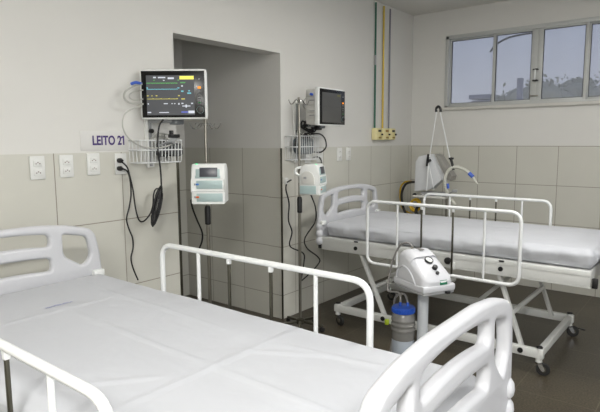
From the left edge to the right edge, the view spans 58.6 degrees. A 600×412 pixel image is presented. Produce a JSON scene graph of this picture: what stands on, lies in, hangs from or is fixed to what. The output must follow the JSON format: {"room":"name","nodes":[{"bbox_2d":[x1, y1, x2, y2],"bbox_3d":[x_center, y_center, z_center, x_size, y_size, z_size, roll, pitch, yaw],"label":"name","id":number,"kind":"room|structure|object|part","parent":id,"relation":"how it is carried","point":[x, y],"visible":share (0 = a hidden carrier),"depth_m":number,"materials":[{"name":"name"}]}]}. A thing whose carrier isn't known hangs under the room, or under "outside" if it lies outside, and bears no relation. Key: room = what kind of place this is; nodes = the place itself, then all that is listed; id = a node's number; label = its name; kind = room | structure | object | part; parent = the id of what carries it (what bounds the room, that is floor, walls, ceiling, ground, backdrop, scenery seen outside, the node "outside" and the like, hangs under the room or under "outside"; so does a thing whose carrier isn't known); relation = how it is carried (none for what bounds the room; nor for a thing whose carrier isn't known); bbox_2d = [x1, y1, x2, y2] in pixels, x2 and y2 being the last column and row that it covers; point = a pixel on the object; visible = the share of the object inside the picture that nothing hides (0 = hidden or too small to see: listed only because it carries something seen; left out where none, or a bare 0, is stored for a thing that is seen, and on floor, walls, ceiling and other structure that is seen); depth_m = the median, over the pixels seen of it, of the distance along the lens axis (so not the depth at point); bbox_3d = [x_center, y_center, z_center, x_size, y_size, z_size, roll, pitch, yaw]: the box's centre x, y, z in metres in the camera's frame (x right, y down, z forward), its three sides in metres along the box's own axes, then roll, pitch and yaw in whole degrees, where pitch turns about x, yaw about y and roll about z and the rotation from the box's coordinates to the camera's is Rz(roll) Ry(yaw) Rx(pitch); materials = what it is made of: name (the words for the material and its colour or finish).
{"room":"hospital room","nodes":[
{"label":"hospital room","id":0,"kind":"room"},
{"bbox_2d":[0,0,413,318],"bbox_3d":[-1.074,-0.352,3.459,0.150,2.966,7.520,5,9,38],"label":"wall","id":1,"kind":"structure","parent":0,"point":[67,67],"depth_m":3.52,"materials":[{"name":"beige paint"}]},
{"bbox_2d":[29,156,45,179],"bbox_3d":[-1.423,-0.207,2.898,0.015,0.128,0.082,5,9,38],"label":"wall socket","id":2,"kind":"object","parent":1,"relation":"attached to","point":[36,163],"visible":1,"depth_m":2.89,"materials":[{"name":"plastic"}]},
{"bbox_2d":[33,160,41,166],"bbox_3d":[-1.420,-0.231,2.892,0.006,0.034,0.046,5,9,38],"label":"socket","id":3,"kind":"object","parent":2,"relation":"attached to","point":[36,163],"depth_m":2.89,"materials":[{"name":"plastic"}]},
{"bbox_2d":[34,169,42,175],"bbox_3d":[-1.419,-0.181,2.898,0.006,0.034,0.046,5,9,38],"label":"socket","id":4,"kind":"object","parent":2,"relation":"attached to","point":[37,172],"depth_m":2.90,"materials":[{"name":"plastic"}]},
{"bbox_2d":[59,155,73,177],"bbox_3d":[-1.321,-0.226,3.025,0.015,0.128,0.082,5,9,38],"label":"wall socket","id":5,"kind":"object","parent":1,"relation":"attached to","point":[66,168],"visible":1,"depth_m":3.02,"materials":[{"name":"plastic"}]},
{"bbox_2d":[63,168,70,173],"bbox_3d":[-1.318,-0.199,3.025,0.006,0.034,0.046,5,9,38],"label":"socket","id":6,"kind":"object","parent":5,"relation":"attached to","point":[65,170],"depth_m":3.02,"materials":[{"name":"plastic"}]},
{"bbox_2d":[63,159,70,164],"bbox_3d":[-1.318,-0.249,3.019,0.006,0.034,0.046,5,9,38],"label":"socket","id":7,"kind":"object","parent":5,"relation":"attached to","point":[65,161],"depth_m":3.02,"materials":[{"name":"plastic"}]},
{"bbox_2d":[86,153,99,174],"bbox_3d":[-1.218,-0.247,3.154,0.015,0.128,0.082,5,9,38],"label":"wall socket","id":8,"kind":"object","parent":1,"relation":"attached to","point":[93,159],"visible":1,"depth_m":3.15,"materials":[{"name":"plastic"}]},
{"bbox_2d":[90,166,97,171],"bbox_3d":[-1.215,-0.221,3.154,0.006,0.034,0.046,5,9,38],"label":"socket","id":9,"kind":"object","parent":8,"relation":"attached to","point":[92,168],"depth_m":3.15,"materials":[{"name":"plastic"}]},
{"bbox_2d":[90,157,97,162],"bbox_3d":[-1.215,-0.271,3.148,0.006,0.034,0.046,5,9,38],"label":"socket","id":10,"kind":"object","parent":8,"relation":"attached to","point":[92,159],"depth_m":3.15,"materials":[{"name":"plastic"}]},
{"bbox_2d":[80,131,127,150],"bbox_3d":[-1.171,-0.391,3.204,0.005,0.115,0.310,5,9,38],"label":"sign","id":11,"kind":"object","parent":1,"relation":"attached to","point":[89,140],"visible":1,"depth_m":3.19,"materials":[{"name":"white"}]},
{"bbox_2d":[114,153,126,173],"bbox_3d":[-1.105,-0.260,3.297,0.015,0.128,0.082,5,9,38],"label":"wall socket","id":12,"kind":"object","parent":1,"relation":"attached to","point":[117,155],"visible":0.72,"depth_m":3.29,"materials":[{"name":"plastic"}]},
{"bbox_3d":[-1.097,-0.229,3.265,0.046,0.030,0.030,5,9,38],"label":"plug","id":13,"kind":"object","parent":12,"relation":"attached to","visible":0},
{"bbox_2d":[123,169,138,279],"bbox_3d":[-1.067,0.121,3.352,0.010,0.725,0.092,5,9,38],"label":"cable","id":14,"kind":"object","parent":13,"relation":"hanging from","point":[123,169],"visible":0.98,"depth_m":3.34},
{"bbox_2d":[144,119,183,167],"bbox_3d":[-0.870,-0.474,3.445,0.254,0.450,0.100,0,7,0],"label":"bracket","id":15,"kind":"object","parent":1,"relation":"attached to","point":[148,124],"visible":0.59,"depth_m":3.42,"materials":[{"name":"metal"}]},
{"bbox_3d":[-0.970,-0.472,3.432,0.029,0.450,0.055,5,9,38],"label":"wall rail","id":16,"kind":"part","parent":15,"relation":"part of","materials":[{"name":"plastic"}]},
{"bbox_2d":[128,133,182,163],"bbox_3d":[-0.918,-0.372,3.410,0.136,0.193,0.338,5,9,38],"label":"wire basket","id":17,"kind":"object","parent":15,"relation":"attached to","point":[136,149],"depth_m":3.40,"materials":[{"name":"white metal"}]},
{"bbox_2d":[122,105,176,148],"bbox_3d":[-0.916,-0.482,3.280,0.008,0.262,0.402,5,9,38],"label":"cable","id":18,"kind":"object","parent":17,"relation":"hanging from","point":[141,105],"visible":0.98,"depth_m":3.19,"materials":[{"name":"white plastic"}]},
{"bbox_3d":[-0.886,-0.419,3.454,0.065,0.111,0.163,5,9,38],"label":"lead coil","id":19,"kind":"part","parent":17,"relation":"part of","materials":[{"name":"white metal"}]},
{"bbox_2d":[150,130,179,152],"bbox_3d":[-0.846,-0.408,3.401,0.099,0.144,0.205,5,9,38],"label":"connector","id":20,"kind":"object","parent":17,"relation":"in","point":[172,137],"visible":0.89,"depth_m":3.38,"materials":[{"name":"black plastic"}]},
{"bbox_3d":[-0.875,-0.373,3.470,0.072,0.127,0.136,5,9,38],"label":"lead coil","id":21,"kind":"part","parent":17,"relation":"part of","materials":[{"name":"white metal"}]},
{"bbox_2d":[156,143,182,156],"bbox_3d":[-0.856,-0.367,3.499,0.062,0.087,0.198,5,9,38],"label":"pouch","id":22,"kind":"object","parent":17,"relation":"in","point":[174,152],"visible":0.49,"depth_m":3.49,"materials":[{"name":"white plastic"}]},
{"bbox_3d":[-0.853,-0.548,3.436,0.217,0.050,0.100,0,7,0],"label":"swing arm","id":23,"kind":"part","parent":15,"relation":"part of","materials":[{"name":"grey plastic"}]},
{"bbox_2d":[140,69,207,119],"bbox_3d":[-0.795,-0.704,3.386,0.430,0.313,0.164,0,7,0],"label":"patient monitor","id":24,"kind":"object","parent":15,"relation":"attached to","point":[167,94],"visible":1,"depth_m":3.31,"materials":[{"name":"plastic"}]},
{"bbox_2d":[123,83,143,104],"bbox_3d":[-1.017,-0.681,3.246,0.120,0.131,0.048,-4,8,-25],"label":"cable","id":25,"kind":"object","parent":24,"relation":"attached to","point":[129,88],"visible":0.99,"depth_m":3.24,"materials":[{"name":"white plastic"}]},
{"bbox_2d":[130,81,141,84],"bbox_3d":[-0.992,-0.744,3.238,0.071,0.028,0.022,-3,8,-24],"label":"connector","id":26,"kind":"object","parent":25,"relation":"attached to","point":[133,82],"visible":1,"depth_m":3.23,"materials":[{"name":"blue plastic"}]},
{"bbox_2d":[128,89,142,100],"bbox_3d":[-1.000,-0.677,3.261,0.090,0.067,0.029,-1,7,-5],"label":"cable","id":27,"kind":"object","parent":24,"relation":"attached to","point":[142,89],"visible":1,"depth_m":3.26,"materials":[{"name":"white plastic"}]},
{"bbox_2d":[157,119,163,187],"bbox_3d":[-0.867,-0.335,3.359,0.011,0.442,0.072,5,9,38],"label":"cable","id":28,"kind":"object","parent":24,"relation":"hanging from","point":[162,120],"visible":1,"depth_m":3.34,"materials":[{"name":"black rubber"}]},
{"bbox_2d":[151,185,162,226],"bbox_3d":[-0.906,0.000,3.381,0.032,0.259,0.117,5,9,38],"label":"bundle","id":29,"kind":"object","parent":28,"relation":"hanging from","point":[158,199],"visible":1,"depth_m":3.37,"materials":[{"name":"black rubber"}]},
{"bbox_2d":[176,156,182,295],"bbox_3d":[-0.831,0.360,3.725,0.005,1.485,0.020,5,9,38],"label":"trim","id":30,"kind":"structure","parent":1,"relation":"attached to","point":[177,163],"depth_m":3.69,"materials":[{"name":"metal"}]},
{"bbox_2d":[280,148,283,318],"bbox_3d":[-0.154,0.251,4.574,0.005,1.485,0.020,5,9,38],"label":"trim","id":31,"kind":"structure","parent":1,"relation":"attached to","point":[280,148],"depth_m":4.56,"materials":[{"name":"metal"}]},
{"bbox_2d":[283,178,288,183],"bbox_3d":[-0.112,-0.199,4.256,0.030,0.050,0.035,5,9,38],"label":"adapter","id":32,"kind":"object","parent":1,"relation":"attached to","point":[285,180],"visible":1,"depth_m":4.24,"materials":[{"name":"plastic"}]},
{"bbox_2d":[285,179,304,275],"bbox_3d":[-0.062,0.213,4.419,0.110,0.901,0.435,1,7,14],"label":"cable","id":33,"kind":"object","parent":32,"relation":"attached to","point":[290,179],"visible":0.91,"depth_m":4.48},
{"bbox_2d":[305,154,310,162],"bbox_3d":[0.071,-0.449,4.771,0.015,0.128,0.082,5,9,38],"label":"wall socket","id":34,"kind":"object","parent":1,"relation":"attached to","point":[306,161],"visible":0.43,"depth_m":4.77,"materials":[{"name":"plastic"}]},
{"bbox_2d":[292,102,324,161],"bbox_3d":[0.080,-0.629,4.571,0.288,0.510,0.106,0,7,4],"label":"bracket","id":35,"kind":"object","parent":1,"relation":"attached to","point":[295,105],"visible":0.55,"depth_m":4.57,"materials":[{"name":"metal"}]},
{"bbox_3d":[-0.037,-0.632,4.602,0.029,0.510,0.055,5,9,38],"label":"wall rail","id":36,"kind":"part","parent":35,"relation":"part of","materials":[{"name":"plastic"}]},
{"bbox_2d":[285,120,319,160],"bbox_3d":[0.026,-0.563,4.580,0.149,0.335,0.338,5,9,38],"label":"wire basket","id":37,"kind":"object","parent":35,"relation":"attached to","point":[287,146],"depth_m":4.54,"materials":[{"name":"white metal"}]},
{"bbox_3d":[0.022,-0.538,4.587,0.077,0.194,0.233,5,9,38],"label":"lead coil","id":38,"kind":"part","parent":37,"relation":"part of","materials":[{"name":"white metal"}]},
{"bbox_2d":[293,138,312,154],"bbox_3d":[0.029,-0.517,4.600,0.095,0.145,0.211,5,9,38],"label":"pouch","id":39,"kind":"object","parent":37,"relation":"in","point":[310,139],"visible":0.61,"depth_m":4.55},
{"bbox_3d":[0.054,-0.612,4.606,0.062,0.162,0.225,6,10,44],"label":"lead coil","id":40,"kind":"part","parent":37,"relation":"part of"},
{"bbox_3d":[0.073,-0.675,4.564,0.072,0.110,0.240,5,9,38],"label":"lead coil","id":41,"kind":"part","parent":37,"relation":"part of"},
{"bbox_2d":[311,133,326,152],"bbox_3d":[0.142,-0.552,4.700,0.115,0.178,0.303,2,8,21],"label":"cable","id":42,"kind":"object","parent":37,"relation":"hanging from","point":[311,133],"visible":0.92,"depth_m":4.78,"materials":[{"name":"black rubber"}]},
{"bbox_2d":[306,87,344,125],"bbox_3d":[0.212,-0.830,4.493,0.164,0.313,0.430,5,9,35],"label":"patient monitor","id":43,"kind":"object","parent":35,"relation":"attached to","point":[326,106],"visible":0.98,"depth_m":4.38,"materials":[{"name":"plastic"}]},
{"bbox_3d":[0.088,-0.821,4.339,0.085,0.210,0.037,5,9,35],"label":"connector panel","id":44,"kind":"part","parent":43,"relation":"part of","materials":[{"name":"plastic"}]},
{"bbox_3d":[0.273,-0.825,4.459,0.004,0.284,0.391,5,9,35],"label":"glass","id":45,"kind":"part","parent":43,"relation":"part of","materials":[{"name":"black glass"}]},
{"bbox_2d":[317,148,322,161],"bbox_3d":[0.185,-0.467,4.915,0.015,0.128,0.082,5,9,38],"label":"wall socket","id":46,"kind":"object","parent":1,"relation":"attached to","point":[320,149],"visible":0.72,"depth_m":4.91,"materials":[{"name":"plastic"}]},
{"bbox_2d":[337,148,341,160],"bbox_3d":[0.383,-0.499,5.163,0.015,0.128,0.082,5,9,38],"label":"wall socket","id":47,"kind":"object","parent":1,"relation":"attached to","point":[339,150],"visible":1,"depth_m":5.15,"materials":[{"name":"plastic"}]},
{"bbox_2d":[346,147,350,160],"bbox_3d":[0.481,-0.515,5.286,0.015,0.128,0.082,5,9,38],"label":"wall socket","id":48,"kind":"object","parent":1,"relation":"attached to","point":[348,150],"visible":1,"depth_m":5.28,"materials":[{"name":"plastic"}]},
{"bbox_2d":[374,2,376,127],"bbox_3d":[0.783,-1.416,5.551,0.020,1.345,0.020,5,9,38],"label":"gas pipe","id":49,"kind":"object","parent":1,"relation":"attached to","point":[375,2],"visible":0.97,"depth_m":5.54,"materials":[{"name":"green metal"}]},
{"bbox_2d":[372,128,382,139],"bbox_3d":[0.821,-0.759,5.630,0.088,0.125,0.125,5,9,38],"label":"outlet","id":50,"kind":"object","parent":1,"relation":"attached to","point":[377,134],"visible":1,"depth_m":5.60,"materials":[{"name":"beige plastic"}]},
{"bbox_2d":[382,6,384,127],"bbox_3d":[0.885,-1.430,5.680,0.019,1.340,0.019,5,9,38],"label":"gas pipe","id":51,"kind":"object","parent":1,"relation":"attached to","point":[383,6],"visible":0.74,"depth_m":5.67,"materials":[{"name":"metal"}]},
{"bbox_2d":[382,128,390,139],"bbox_3d":[0.917,-0.774,5.751,0.088,0.125,0.125,5,9,38],"label":"outlet","id":52,"kind":"object","parent":1,"relation":"attached to","point":[385,131],"visible":0.85,"depth_m":5.73,"materials":[{"name":"beige plastic"}]},
{"bbox_2d":[388,9,390,127],"bbox_3d":[0.969,-1.441,5.785,0.017,1.335,0.017,5,9,38],"label":"gas pipe","id":53,"kind":"object","parent":1,"relation":"attached to","point":[390,9],"visible":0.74,"depth_m":5.77,"materials":[{"name":"metal"}]},
{"bbox_2d":[389,128,396,139],"bbox_3d":[1.005,-0.788,5.862,0.088,0.125,0.125,5,9,38],"label":"outlet","id":54,"kind":"object","parent":1,"relation":"attached to","point":[391,130],"visible":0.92,"depth_m":5.84,"materials":[{"name":"beige plastic"}]},
{"bbox_2d":[173,38,268,314],"bbox_3d":[-1.087,-0.487,4.555,1.240,2.966,1.345,5,9,38],"label":"doorway recess","id":55,"kind":"structure","parent":0,"point":[236,79],"depth_m":4.88,"materials":[{"name":"grey paint"}]},
{"bbox_2d":[185,276,599,411],"bbox_3d":[0.351,1.298,2.534,6.240,0.100,7.820,5,9,38],"label":"floor","id":56,"kind":"structure","parent":0,"point":[572,384],"depth_m":4.26,"materials":[{"name":"tile"}]},
{"bbox_2d":[189,119,220,303],"bbox_3d":[-0.628,0.208,3.741,0.408,1.780,0.390,5,9,38],"label":"pole","id":57,"kind":"object","parent":56,"relation":"on","point":[207,209],"visible":0.48,"depth_m":3.70,"materials":[{"name":"metal"}]},
{"bbox_2d":[191,163,227,203],"bbox_3d":[-0.599,-0.154,3.532,0.230,0.260,0.232,0,7,0],"label":"pump","id":58,"kind":"object","parent":57,"relation":"attached to","point":[209,181],"visible":1,"depth_m":3.43,"materials":[{"name":"white plastic"}]},
{"bbox_2d":[190,200,202,247],"bbox_3d":[-0.698,0.177,3.641,0.051,0.474,0.274,-1,7,-4],"label":"cable","id":59,"kind":"object","parent":58,"relation":"hanging from","point":[190,200],"visible":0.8,"depth_m":3.64,"materials":[{"name":"black rubber"}]},
{"bbox_3d":[-0.586,-0.111,3.433,0.176,0.167,0.012,0,7,0],"label":"drawer panel","id":60,"kind":"part","parent":58,"relation":"part of","materials":[{"name":"teal plastic"}]},
{"bbox_2d":[0,225,514,411],"bbox_3d":[-0.539,0.756,1.876,2.196,1.148,1.039,5,9,38],"label":"hospital bed","id":61,"kind":"object","parent":56,"relation":"on","point":[493,390],"visible":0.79,"depth_m":1.39,"materials":[{"name":"metal"}]},
{"bbox_3d":[-1.376,0.333,2.489,0.042,0.448,0.978,5,9,38],"label":"headboard","id":62,"kind":"part","parent":61,"relation":"part of","materials":[{"name":"white plastic"}]},
{"bbox_3d":[-0.824,0.583,1.432,1.175,0.510,0.025,5,9,38],"label":"guard rail","id":63,"kind":"part","parent":61,"relation":"part of","materials":[{"name":"white metal"}]},
{"bbox_3d":[-0.207,0.464,2.223,1.175,0.510,0.025,5,9,38],"label":"guard rail","id":64,"kind":"part","parent":61,"relation":"part of","materials":[{"name":"white metal"}]},
{"bbox_3d":[0.355,0.480,1.256,0.039,0.444,0.818,5,9,38],"label":"footboard","id":65,"kind":"part","parent":61,"relation":"part of","materials":[{"name":"white plastic"}]},
{"bbox_3d":[-0.534,0.532,1.844,1.985,0.100,0.870,5,9,38],"label":"mattress","id":66,"kind":"object","parent":61,"relation":"on","visible":0},
{"bbox_2d":[0,274,475,411],"bbox_3d":[-0.535,0.519,1.842,2.062,0.134,0.956,5,9,38],"label":"sheet","id":67,"kind":"object","parent":66,"relation":"on","point":[146,349],"visible":0.92,"depth_m":1.68,"materials":[{"name":"grey fabric"}]},
{"bbox_2d":[284,97,324,331],"bbox_3d":[0.009,0.081,4.311,0.408,1.885,0.390,5,9,38],"label":"pole","id":68,"kind":"object","parent":56,"relation":"on","point":[300,320],"visible":0.8,"depth_m":4.32,"materials":[{"name":"metal"}]},
{"bbox_2d":[294,163,326,194],"bbox_3d":[0.085,-0.216,4.237,0.216,0.243,0.209,2,7,18],"label":"pump","id":69,"kind":"object","parent":68,"relation":"attached to","point":[312,176],"visible":1,"depth_m":4.15,"materials":[{"name":"white plastic"}]},
{"bbox_3d":[-0.017,-0.271,4.172,0.061,0.082,0.024,0,7,-1],"label":"carry handle","id":70,"kind":"part","parent":69,"relation":"part of","materials":[{"name":"white plastic"}]},
{"bbox_3d":[0.060,-0.181,4.147,0.131,0.175,0.014,2,7,18],"label":"door","id":71,"kind":"part","parent":69,"relation":"part of","materials":[{"name":"plastic"}]},
{"bbox_2d":[302,195,320,280],"bbox_3d":[0.073,0.268,4.623,0.140,0.785,0.418,1,7,12],"label":"cable","id":72,"kind":"object","parent":69,"relation":"hanging from","point":[310,195],"visible":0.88,"depth_m":4.66,"materials":[{"name":"black rubber"}]},
{"bbox_3d":[0.181,-0.186,4.222,0.012,0.156,0.160,2,7,18],"label":"drawer panel","id":73,"kind":"part","parent":69,"relation":"part of","materials":[{"name":"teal plastic"}]},
{"bbox_2d":[394,246,454,339],"bbox_3d":[0.690,0.709,3.011,0.343,0.948,0.324,4,8,33],"label":"pump","id":74,"kind":"object","parent":56,"relation":"on","point":[419,271],"visible":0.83,"depth_m":2.92,"materials":[{"name":"white plastic"}]},
{"bbox_2d":[386,242,412,301],"bbox_3d":[0.565,0.373,3.066,0.141,0.339,0.088,5,9,38],"label":"tube","id":75,"kind":"object","parent":74,"relation":"attached to","point":[409,243],"visible":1,"depth_m":3.10,"materials":[{"name":"grey plastic"}]},
{"bbox_2d":[391,302,415,353],"bbox_3d":[0.589,0.700,3.052,0.137,0.313,0.137,5,9,38],"label":"jar","id":76,"kind":"object","parent":74,"relation":"on","point":[403,319],"visible":0.98,"depth_m":3.00,"materials":[{"name":"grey plastic"}]},
{"bbox_2d":[389,293,407,351],"bbox_3d":[0.575,0.725,3.093,0.120,0.478,0.095,5,9,38],"label":"tube","id":77,"kind":"object","parent":76,"relation":"attached to","point":[404,294],"visible":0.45,"depth_m":3.07,"materials":[{"name":"grey plastic"}]},
{"bbox_3d":[0.588,0.584,3.038,0.133,0.037,0.133,5,9,38],"label":"lid","id":78,"kind":"part","parent":76,"relation":"part of","materials":[{"name":"blue plastic"}]},
{"bbox_3d":[0.692,0.454,2.972,0.207,0.016,0.282,-4,8,-24],"label":"plate","id":79,"kind":"part","parent":74,"relation":"part of","materials":[{"name":"grey plastic"}]},
{"bbox_2d":[409,105,456,282],"bbox_3d":[1.403,-0.075,5.514,0.578,1.886,0.365,5,9,38],"label":"ventilator","id":80,"kind":"object","parent":56,"relation":"on","point":[429,174],"depth_m":5.48,"materials":[{"name":"plastic"}]},
{"bbox_3d":[1.221,-0.011,5.645,0.139,0.148,0.059,5,9,38],"label":"hose coil","id":81,"kind":"part","parent":80,"relation":"part of","materials":[{"name":"yellow plastic"}]},
{"bbox_2d":[414,154,443,191],"bbox_3d":[1.345,-0.338,5.510,0.302,0.392,0.110,5,9,38],"label":"hood","id":82,"kind":"object","parent":80,"relation":"attached to","point":[437,174],"depth_m":5.49,"materials":[{"name":"white plastic"}]},
{"bbox_2d":[413,191,452,198],"bbox_3d":[1.393,-0.121,5.558,0.360,0.056,0.260,5,9,38],"label":"tray","id":83,"kind":"object","parent":80,"relation":"on","point":[422,194],"depth_m":5.48,"materials":[{"name":"plastic"}]},
{"bbox_3d":[1.383,-0.552,5.330,0.253,0.823,0.013,5,9,38],"label":"support arm","id":84,"kind":"part","parent":80,"relation":"part of","materials":[{"name":"white metal"}]},
{"bbox_2d":[443,165,477,205],"bbox_3d":[1.568,-0.198,5.229,0.352,0.404,0.036,5,9,38],"label":"hose","id":85,"kind":"object","parent":80,"relation":"attached to","point":[449,169],"visible":0.97,"depth_m":5.27,"materials":[{"name":"white plastic"}]},
{"bbox_2d":[316,184,599,375],"bbox_3d":[1.294,0.453,4.245,2.206,1.148,1.035,5,9,38],"label":"hospital bed","id":86,"kind":"object","parent":56,"relation":"on","point":[518,269],"visible":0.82,"depth_m":4.06,"materials":[{"name":"metal"}]},
{"bbox_3d":[0.321,0.860,4.507,0.044,0.108,0.044,5,9,38],"label":"corner post","id":87,"kind":"part","parent":86,"relation":"part of","materials":[{"name":"metal"}]},
{"bbox_3d":[0.453,0.029,4.862,0.042,0.448,0.978,5,9,38],"label":"headboard","id":88,"kind":"part","parent":86,"relation":"part of","materials":[{"name":"white plastic"}]},
{"bbox_3d":[0.587,0.629,4.317,0.251,0.498,0.040,5,9,38],"label":"lift arm","id":89,"kind":"part","parent":86,"relation":"part of","materials":[{"name":"metal"}]},
{"bbox_3d":[0.977,0.244,3.821,1.175,0.510,0.025,5,9,38],"label":"guard rail","id":90,"kind":"part","parent":86,"relation":"part of","materials":[{"name":"white metal"}]},
{"bbox_3d":[1.053,0.391,3.810,0.052,0.052,0.028,5,9,38],"label":"rail knob","id":91,"kind":"part","parent":86,"relation":"part of","materials":[{"name":"black plastic"}]},
{"bbox_3d":[1.579,0.165,4.630,1.117,0.510,0.025,5,9,38],"label":"guard rail","id":92,"kind":"part","parent":86,"relation":"part of","materials":[{"name":"white metal"}]},
{"bbox_3d":[1.437,0.706,3.649,0.196,0.496,0.040,5,9,38],"label":"lift arm","id":93,"kind":"part","parent":86,"relation":"part of","materials":[{"name":"metal"}]},
{"bbox_3d":[1.576,0.974,3.521,0.044,0.108,0.044,5,9,38],"label":"corner post","id":94,"kind":"part","parent":86,"relation":"part of","materials":[{"name":"metal"}]},
{"bbox_3d":[1.933,0.626,4.271,0.196,0.496,0.040,5,9,38],"label":"lift arm","id":95,"kind":"part","parent":86,"relation":"part of","materials":[{"name":"metal"}]},
{"bbox_2d":[592,278,597,288],"bbox_3d":[1.796,0.473,3.253,0.032,0.062,0.022,5,9,38],"label":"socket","id":96,"kind":"object","parent":86,"relation":"attached to","point":[594,281],"depth_m":3.24,"materials":[{"name":"black plastic"}]},
{"bbox_3d":[1.283,0.228,4.225,1.985,0.100,0.870,5,9,38],"label":"mattress","id":97,"kind":"object","parent":86,"relation":"on","visible":0},
{"bbox_2d":[326,211,599,268],"bbox_3d":[1.285,0.214,4.221,2.059,0.135,0.956,5,9,38],"label":"sheet","id":98,"kind":"object","parent":97,"relation":"on","point":[554,245],"visible":0.96,"depth_m":3.88,"materials":[{"name":"grey fabric"}]},
{"bbox_2d":[374,0,507,15],"bbox_3d":[0.333,-1.745,2.160,6.240,0.100,7.820,5,9,38],"label":"ceiling","id":99,"kind":"structure","parent":0,"point":[412,7],"depth_m":5.65,"materials":[{"name":"paint"}]},
{"bbox_2d":[410,0,599,296],"bbox_3d":[3.148,-0.566,4.995,4.850,2.966,0.150,5,9,38],"label":"wall","id":100,"kind":"structure","parent":0,"point":[551,154],"depth_m":5.62,"materials":[{"name":"white paint"}]},
{"bbox_2d":[442,101,599,109],"bbox_3d":[2.390,-1.026,5.435,1.988,0.030,0.055,5,9,38],"label":"trim","id":101,"kind":"structure","parent":100,"relation":"attached to","point":[580,102],"depth_m":5.47,"materials":[{"name":"paint"}]},
{"bbox_2d":[444,16,599,107],"bbox_3d":[2.405,-1.432,5.407,1.944,0.783,0.137,5,9,38],"label":"window","id":102,"kind":"structure","parent":100,"relation":"in","point":[538,31],"depth_m":5.42,"materials":[{"name":"metal"}]},
{"bbox_3d":[1.889,-1.475,5.851,0.520,0.735,0.024,5,9,38],"label":"sash","id":103,"kind":"part","parent":102,"relation":"part of","materials":[{"name":"metal"}]},
{"bbox_3d":[2.228,-1.440,5.549,0.448,0.735,0.024,5,9,38],"label":"sash","id":104,"kind":"part","parent":102,"relation":"part of","materials":[{"name":"metal"}]},
{"bbox_3d":[2.376,-1.321,5.389,0.050,0.124,0.050,5,9,38],"label":"sash handle","id":105,"kind":"part","parent":102,"relation":"part of","materials":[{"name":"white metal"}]},
{"bbox_3d":[2.585,-1.407,5.268,0.462,0.735,0.024,5,9,38],"label":"sash","id":106,"kind":"part","parent":102,"relation":"part of","materials":[{"name":"metal"}]},
{"bbox_3d":[2.955,-1.378,5.012,0.520,0.735,0.024,5,9,38],"label":"sash","id":107,"kind":"part","parent":102,"relation":"part of","materials":[{"name":"metal"}]},
{"label":"outside","id":108,"kind":"structure","parent":0,"visible":0},
{"bbox_2d":[489,32,531,51],"bbox_3d":[3.438,-2.612,8.493,0.847,0.254,0.032,5,9,38],"label":"cable","id":109,"kind":"object","parent":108,"point":[504,39],"visible":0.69,"depth_m":8.52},
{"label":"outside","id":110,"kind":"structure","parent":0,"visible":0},
{"bbox_2d":[469,94,490,101],"bbox_3d":[5.099,-1.013,15.086,0.600,4.160,0.600,5,9,38],"label":"chimney","id":111,"kind":"object","parent":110,"point":[484,97],"visible":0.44,"depth_m":14.63,"materials":[{"name":"grey concrete"}]},
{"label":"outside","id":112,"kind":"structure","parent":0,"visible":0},
{"bbox_2d":[516,78,523,99],"bbox_3d":[4.309,0.350,10.748,0.100,5.727,0.100,5,9,38],"label":"lamp post","id":113,"kind":"object","parent":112,"point":[520,81],"visible":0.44,"depth_m":10.39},
{"bbox_3d":[1.250,-0.253,5.655,0.069,0.060,0.027,5,9,38],"label":"fitting","id":114,"kind":"object","parent":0,"visible":0},
{"bbox_2d":[399,180,412,213],"bbox_3d":[1.192,-0.104,5.963,0.044,0.372,0.288,-3,7,-18],"label":"supply hose","id":115,"kind":"object","parent":114,"relation":"hanging from","point":[401,185],"visible":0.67,"depth_m":6.04,"materials":[{"name":"rubber"}]},
{"bbox_2d":[400,181,414,212],"bbox_3d":[1.207,-0.047,5.836,0.063,0.472,0.325,-3,8,-22],"label":"supply hose","id":116,"kind":"object","parent":114,"relation":"hanging from","point":[408,182],"visible":0.76,"depth_m":5.94,"materials":[{"name":"black rubber"}]},
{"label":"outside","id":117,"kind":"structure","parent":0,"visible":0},
{"bbox_2d":[490,74,595,100],"bbox_3d":[5.870,-0.074,13.258,2.727,6.360,2.201,5,9,38],"label":"tree","id":118,"kind":"object","parent":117,"point":[549,89],"visible":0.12,"depth_m":12.36,"materials":[{"name":"green plant"}]},
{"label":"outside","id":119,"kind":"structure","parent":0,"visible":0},
{"bbox_2d":[589,71,599,95],"bbox_3d":[8.821,-0.593,15.433,2.954,6.822,2.499,5,9,38],"label":"tree","id":120,"kind":"object","parent":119,"point":[597,88],"visible":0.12,"depth_m":14.54,"materials":[{"name":"green plant"}]},
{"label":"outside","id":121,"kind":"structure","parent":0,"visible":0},
{"bbox_2d":[548,74,598,87],"bbox_3d":[11.383,-1.869,22.821,4.334,7.520,4.136,-1,7,-2],"label":"tree","id":122,"kind":"object","parent":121,"point":[577,79],"visible":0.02,"depth_m":22.29,"materials":[{"name":"green plant"}]},
{"bbox_3d":[-1.095,-0.278,3.261,0.046,0.030,0.030,5,9,38],"label":"plug","id":123,"kind":"object","parent":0,"visible":0},
{"bbox_2d":[120,161,157,221],"bbox_3d":[-0.999,-0.094,3.382,0.010,0.398,0.291,5,9,38],"label":"cable","id":124,"kind":"object","parent":123,"relation":"hanging from","point":[120,161],"visible":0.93,"depth_m":3.35,"materials":[{"name":"black rubber"}]}
]}

